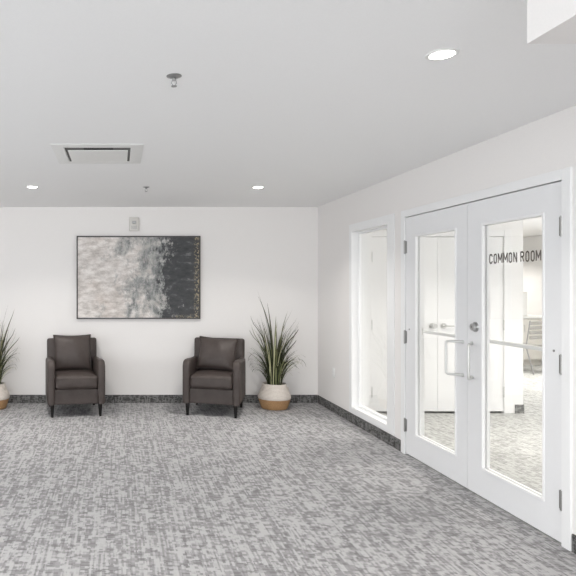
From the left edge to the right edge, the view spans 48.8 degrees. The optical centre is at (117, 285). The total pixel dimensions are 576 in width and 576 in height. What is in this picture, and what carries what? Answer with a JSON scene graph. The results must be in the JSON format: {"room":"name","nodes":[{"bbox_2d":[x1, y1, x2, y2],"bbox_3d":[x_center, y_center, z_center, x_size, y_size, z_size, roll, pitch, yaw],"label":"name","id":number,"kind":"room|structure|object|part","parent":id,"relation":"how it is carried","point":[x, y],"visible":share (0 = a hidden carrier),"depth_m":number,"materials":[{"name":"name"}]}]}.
{"room":"building lobby","nodes":[
{"label":"building lobby","id":0,"kind":"room"},
{"bbox_2d":[0,207,317,402],"bbox_3d":[-1.105,0.235,7.470,7.190,2.640,0.120,0,0,0],"label":"wall","id":1,"kind":"structure","parent":0,"point":[272,252],"depth_m":7.41,"materials":[{"name":"paint"}]},
{"bbox_2d":[129,217,138,230],"bbox_3d":[0.200,-0.767,7.388,0.124,0.170,0.044,0,0,0],"label":"fire alarm strobe","id":2,"kind":"object","parent":1,"relation":"attached to","point":[133,221],"visible":1,"depth_m":7.38,"materials":[{"name":"plastic"}]},
{"bbox_2d":[77,236,199,318],"bbox_3d":[0.254,-0.106,7.390,1.535,1.030,0.040,0,0,0],"label":"framed painting","id":3,"kind":"object","parent":1,"relation":"attached to","point":[119,277],"visible":1,"depth_m":7.38,"materials":[{"name":"fabric"}]},
{"bbox_2d":[8,395,316,402],"bbox_3d":[-1.059,1.405,7.406,7.082,0.100,0.008,0,0,0],"label":"baseboard","id":4,"kind":"structure","parent":1,"relation":"attached to","point":[13,398],"depth_m":7.40,"materials":[{"name":"carpet"}]},
{"bbox_2d":[0,0,575,236],"bbox_3d":[1.800,-1.035,4.150,13.000,0.100,18.100,0,0,0],"label":"ceiling","id":5,"kind":"structure","parent":0,"point":[313,103],"depth_m":3.04,"materials":[{"name":"paint"}]},
{"bbox_2d":[50,144,143,163],"bbox_3d":[-0.145,-0.981,4.450,0.650,0.009,0.650,0,0,0],"label":"ceiling vent","id":6,"kind":"object","parent":5,"relation":"in","point":[65,153],"visible":1,"depth_m":4.38,"materials":[{"name":"white plastic"}]},
{"bbox_3d":[-0.145,-0.978,4.484,0.434,0.004,0.387,0,0,0],"label":"panel","id":7,"kind":"part","parent":6,"relation":"part of","materials":[{"name":"white plastic"}]},
{"bbox_2d":[166,73,181,87],"bbox_3d":[0.263,-0.960,2.790,0.072,0.050,0.072,0,0,0],"label":"sprinkler head","id":8,"kind":"object","parent":5,"relation":"attached to","point":[174,76],"visible":1,"depth_m":2.78},
{"bbox_2d":[425,48,459,60],"bbox_3d":[1.376,-0.979,2.526,0.132,0.012,0.132,0,0,0],"label":"recessed light","id":9,"kind":"object","parent":5,"relation":"in","point":[444,53],"visible":1,"depth_m":2.51,"materials":[{"name":"white plastic"}]},
{"bbox_2d":[0,365,575,575],"bbox_3d":[1.800,1.505,4.200,12.800,0.100,18.000,0,0,0],"label":"floor","id":10,"kind":"structure","parent":0,"point":[131,489],"depth_m":4.09,"materials":[{"name":"carpet"}]},
{"bbox_2d":[0,312,19,409],"bbox_3d":[-1.492,0.838,7.026,0.593,1.234,0.730,0,0,0],"label":"potted grass","id":11,"kind":"object","parent":10,"relation":"on","point":[4,394],"depth_m":7.06,"materials":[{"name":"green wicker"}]},
{"bbox_2d":[0,382,9,409],"bbox_3d":[-1.485,1.306,7.090,0.388,0.297,0.388,0,0,0],"label":"basket","id":12,"kind":"object","parent":11,"relation":"on","point":[4,394],"depth_m":7.00,"materials":[{"name":"white wicker"}]},
{"bbox_2d":[45,338,104,417],"bbox_3d":[-0.516,1.043,6.955,0.644,0.825,0.782,0,0,-9],"label":"armchair","id":13,"kind":"object","parent":10,"relation":"on","point":[69,386],"visible":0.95,"depth_m":6.61,"materials":[{"name":"brown leather"}]},
{"bbox_3d":[-0.781,1.071,6.843,0.085,0.488,0.627,0,0,-9],"label":"arm","id":14,"kind":"part","parent":13,"relation":"part of","materials":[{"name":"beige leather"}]},
{"bbox_3d":[-0.726,1.384,6.577,0.044,0.142,0.044,0,0,-9],"label":"leg","id":15,"kind":"part","parent":13,"relation":"part of","materials":[{"name":"black wood"}]},
{"bbox_3d":[-0.560,0.978,7.237,0.600,0.694,0.210,0,0,-9],"label":"backrest","id":16,"kind":"part","parent":13,"relation":"part of","materials":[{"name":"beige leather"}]},
{"bbox_2d":[53,334,91,370],"bbox_3d":[-0.538,0.782,7.023,0.452,0.415,0.177,0,0,-8],"label":"throw pillow","id":17,"kind":"object","parent":13,"relation":"on","point":[70,352],"visible":0.97,"depth_m":6.96,"materials":[{"name":"brown leather"}]},
{"bbox_3d":[-0.508,1.230,6.905,0.500,0.170,0.605,0,0,-9],"label":"seat","id":18,"kind":"part","parent":13,"relation":"part of","materials":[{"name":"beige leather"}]},
{"bbox_2d":[55,370,97,388],"bbox_3d":[-0.497,1.070,6.836,0.472,0.176,0.542,0,0,-9],"label":"seat cushion","id":19,"kind":"object","parent":13,"relation":"on","point":[64,379],"depth_m":6.59,"materials":[{"name":"brown leather"}]},
{"bbox_3d":[-0.229,1.071,6.930,0.085,0.488,0.627,0,0,-9],"label":"arm","id":20,"kind":"part","parent":13,"relation":"part of","materials":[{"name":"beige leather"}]},
{"bbox_3d":[-0.199,1.384,6.660,0.044,0.142,0.044,0,0,-9],"label":"leg","id":21,"kind":"part","parent":13,"relation":"part of","materials":[{"name":"black wood"}]},
{"bbox_2d":[183,337,245,417],"bbox_3d":[1.142,1.043,6.953,0.644,0.825,0.782,0,0,17],"label":"armchair","id":22,"kind":"object","parent":10,"relation":"on","point":[200,385],"visible":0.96,"depth_m":6.64,"materials":[{"name":"brown leather"}]},
{"bbox_3d":[0.785,1.384,6.708,0.044,0.142,0.044,0,0,17],"label":"leg","id":23,"kind":"part","parent":22,"relation":"part of","materials":[{"name":"black wood"}]},
{"bbox_3d":[0.854,1.071,6.971,0.085,0.488,0.627,0,0,17],"label":"arm","id":24,"kind":"part","parent":22,"relation":"part of","materials":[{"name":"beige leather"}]},
{"bbox_3d":[1.127,1.230,6.905,0.500,0.170,0.605,0,0,17],"label":"seat","id":25,"kind":"part","parent":22,"relation":"part of","materials":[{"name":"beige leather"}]},
{"bbox_2d":[190,369,232,389],"bbox_3d":[1.105,1.070,6.838,0.472,0.176,0.542,0,0,17],"label":"seat cushion","id":26,"kind":"object","parent":22,"relation":"on","point":[202,379],"depth_m":6.61,"materials":[{"name":"brown leather"}]},
{"bbox_2d":[196,336,238,370],"bbox_3d":[1.166,0.792,6.997,0.472,0.390,0.206,0,0,22],"label":"throw pillow","id":27,"kind":"object","parent":22,"relation":"on","point":[215,353],"visible":0.94,"depth_m":6.94,"materials":[{"name":"brown leather"}]},
{"bbox_3d":[1.228,0.978,7.226,0.600,0.694,0.210,0,0,17],"label":"backrest","id":28,"kind":"part","parent":22,"relation":"part of","materials":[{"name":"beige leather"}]},
{"bbox_3d":[1.294,1.384,6.548,0.044,0.142,0.044,0,0,18],"label":"leg","id":29,"kind":"part","parent":22,"relation":"part of","materials":[{"name":"black wood"}]},
{"bbox_3d":[1.387,1.071,6.803,0.085,0.488,0.627,0,0,17],"label":"arm","id":30,"kind":"part","parent":22,"relation":"part of","materials":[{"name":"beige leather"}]},
{"bbox_2d":[247,291,305,410],"bbox_3d":[1.861,0.750,6.998,0.583,1.409,0.771,0,0,0],"label":"potted grass","id":31,"kind":"object","parent":10,"relation":"on","point":[273,394],"depth_m":7.01,"materials":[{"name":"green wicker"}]},
{"bbox_2d":[258,382,290,410],"bbox_3d":[1.862,1.306,7.090,0.388,0.297,0.388,0,0,0],"label":"basket","id":32,"kind":"object","parent":31,"relation":"on","point":[276,396],"depth_m":6.95,"materials":[{"name":"white wicker"}]},
{"bbox_2d":[523,315,541,364],"bbox_3d":[6.800,1.005,11.185,2.380,0.900,0.670,0,0,0],"label":"half wall","id":33,"kind":"structure","parent":10,"relation":"on","point":[535,355],"depth_m":10.88,"materials":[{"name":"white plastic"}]},
{"bbox_2d":[523,292,526,315],"bbox_3d":[6.900,0.335,11.207,1.300,0.440,0.486,0,0,0],"label":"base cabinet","id":34,"kind":"object","parent":33,"relation":"on","point":[524,293],"visible":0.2,"depth_m":10.96,"materials":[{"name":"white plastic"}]},
{"bbox_2d":[523,315,541,318],"bbox_3d":[6.800,0.575,11.195,2.380,0.040,0.650,0,0,0],"label":"countertop","id":35,"kind":"structure","parent":33,"relation":"on","point":[528,316],"depth_m":10.87,"materials":[{"name":"white plastic"}]},
{"bbox_2d":[523,321,541,374],"bbox_3d":[6.930,1.016,10.092,0.441,0.885,0.561,0,0,-20],"label":"chair","id":36,"kind":"object","parent":10,"relation":"on","point":[530,322],"visible":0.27,"depth_m":9.87,"materials":[{"name":"metal"}]},
{"bbox_3d":[6.806,1.016,9.828,0.026,0.885,0.152,0,0,-20],"label":"leg","id":37,"kind":"part","parent":36,"relation":"part of","materials":[{"name":"metal"}]},
{"bbox_3d":[6.920,1.000,10.120,0.440,0.030,0.430,0,0,-20],"label":"seat","id":38,"kind":"part","parent":36,"relation":"part of","materials":[{"name":"white"}]},
{"bbox_3d":[6.996,0.735,9.911,0.400,0.296,0.015,0,0,-20],"label":"backrest","id":39,"kind":"part","parent":36,"relation":"part of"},
{"bbox_2d":[318,105,575,534],"bbox_3d":[2.565,0.235,1.315,0.150,2.640,12.430,0,0,0],"label":"wall","id":40,"kind":"structure","parent":0,"point":[547,144],"depth_m":5.26,"materials":[{"name":"paint"}]},
{"bbox_2d":[332,367,334,377],"bbox_3d":[2.486,1.000,6.860,0.009,0.116,0.072,0,0,0],"label":"wall outlet","id":41,"kind":"object","parent":40,"relation":"attached to","point":[333,369],"visible":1,"depth_m":6.86,"materials":[{"name":"white plastic"}]},
{"bbox_2d":[318,395,400,450],"bbox_3d":[2.486,1.405,6.311,0.008,0.100,2.183,0,0,0],"label":"baseboard","id":42,"kind":"structure","parent":40,"relation":"attached to","point":[375,431],"depth_m":6.03,"materials":[{"name":"carpet"}]},
{"bbox_2d":[349,213,394,435],"bbox_3d":[2.563,0.346,5.873,0.161,2.002,1.043,0,0,0],"label":"window","id":43,"kind":"structure","parent":40,"relation":"in","point":[357,231],"depth_m":6.31,"materials":[{"name":"paint"}]},
{"bbox_2d":[404,203,467,487],"bbox_3d":[2.505,0.427,4.689,0.205,2.031,0.932,0,0,0],"label":"door","id":44,"kind":"structure","parent":40,"relation":"in","point":[452,464],"depth_m":4.69,"materials":[{"name":"paint"}]},
{"bbox_3d":[2.448,0.523,4.336,0.019,0.259,0.125,0,0,-43],"label":"pull handle","id":45,"kind":"part","parent":44,"relation":"part of","materials":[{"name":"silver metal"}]},
{"bbox_2d":[401,167,571,550],"bbox_3d":[2.565,0.400,4.237,0.174,2.110,1.955,0,0,0],"label":"door frame","id":46,"kind":"structure","parent":40,"relation":"attached to","point":[564,175],"depth_m":3.33,"materials":[{"name":"paint"}]},
{"bbox_2d":[467,181,561,541],"bbox_3d":[2.505,0.426,3.776,0.205,2.029,0.913,0,0,0],"label":"door","id":47,"kind":"structure","parent":40,"relation":"in","point":[542,511],"depth_m":3.67,"materials":[{"name":"paint"}]},
{"bbox_3d":[2.448,0.523,4.134,0.019,0.259,0.125,0,0,43],"label":"pull handle","id":48,"kind":"part","parent":47,"relation":"part of","materials":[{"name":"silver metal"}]},
{"bbox_2d":[572,534,575,553],"bbox_3d":[2.486,1.405,0.628,0.008,0.100,5.256,0,0,0],"label":"baseboard","id":49,"kind":"structure","parent":40,"relation":"attached to","point":[573,535],"depth_m":3.24,"materials":[{"name":"carpet"}]},
{"bbox_2d":[385,220,522,412],"bbox_3d":[3.635,0.235,10.000,1.990,2.440,6.400,0,0,0],"label":"wall","id":50,"kind":"structure","parent":0,"point":[516,227],"depth_m":6.80,"materials":[{"name":"paint"}]},
{"bbox_2d":[372,237,437,410],"bbox_3d":[3.271,0.436,6.782,0.760,1.994,0.115,0,0,0],"label":"door","id":51,"kind":"structure","parent":50,"relation":"in","point":[379,244],"depth_m":6.80,"materials":[{"name":"paint"}]},
{"bbox_3d":[3.590,0.455,6.763,0.068,0.068,0.075,0,0,0],"label":"knob","id":52,"kind":"part","parent":51,"relation":"part of","materials":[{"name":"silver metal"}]},
{"bbox_2d":[366,230,510,413],"bbox_3d":[3.652,0.407,6.824,1.675,2.095,0.072,0,0,0],"label":"door frame","id":53,"kind":"structure","parent":50,"relation":"attached to","point":[506,234],"depth_m":6.79,"materials":[{"name":"paint"}]},
{"bbox_2d":[437,237,504,410],"bbox_3d":[4.034,0.436,6.790,0.760,1.994,0.099,0,0,0],"label":"door","id":54,"kind":"structure","parent":50,"relation":"in","point":[445,245],"depth_m":6.80,"materials":[{"name":"paint"}]},
{"bbox_3d":[3.765,0.455,6.771,0.159,0.068,0.059,0,0,0],"label":"lever","id":55,"kind":"part","parent":54,"relation":"part of","materials":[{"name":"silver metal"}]},
{"bbox_2d":[515,405,523,412],"bbox_3d":[4.582,1.405,6.796,0.095,0.100,0.008,0,0,0],"label":"baseboard","id":56,"kind":"structure","parent":50,"relation":"attached to","point":[518,408],"depth_m":6.79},
{"bbox_2d":[523,235,541,314],"bbox_3d":[8.260,0.235,6.600,0.120,2.640,13.200,0,0,0],"label":"wall","id":57,"kind":"structure","parent":0,"point":[532,271],"depth_m":11.74,"materials":[{"name":"paint"}]},
{"bbox_2d":[527,0,575,43],"bbox_3d":[1.874,-0.865,0.315,1.232,0.240,3.030,0,0,0],"label":"wall","id":58,"kind":"structure","parent":0,"point":[548,21],"depth_m":1.75,"materials":[{"name":"paint"}]}
]}

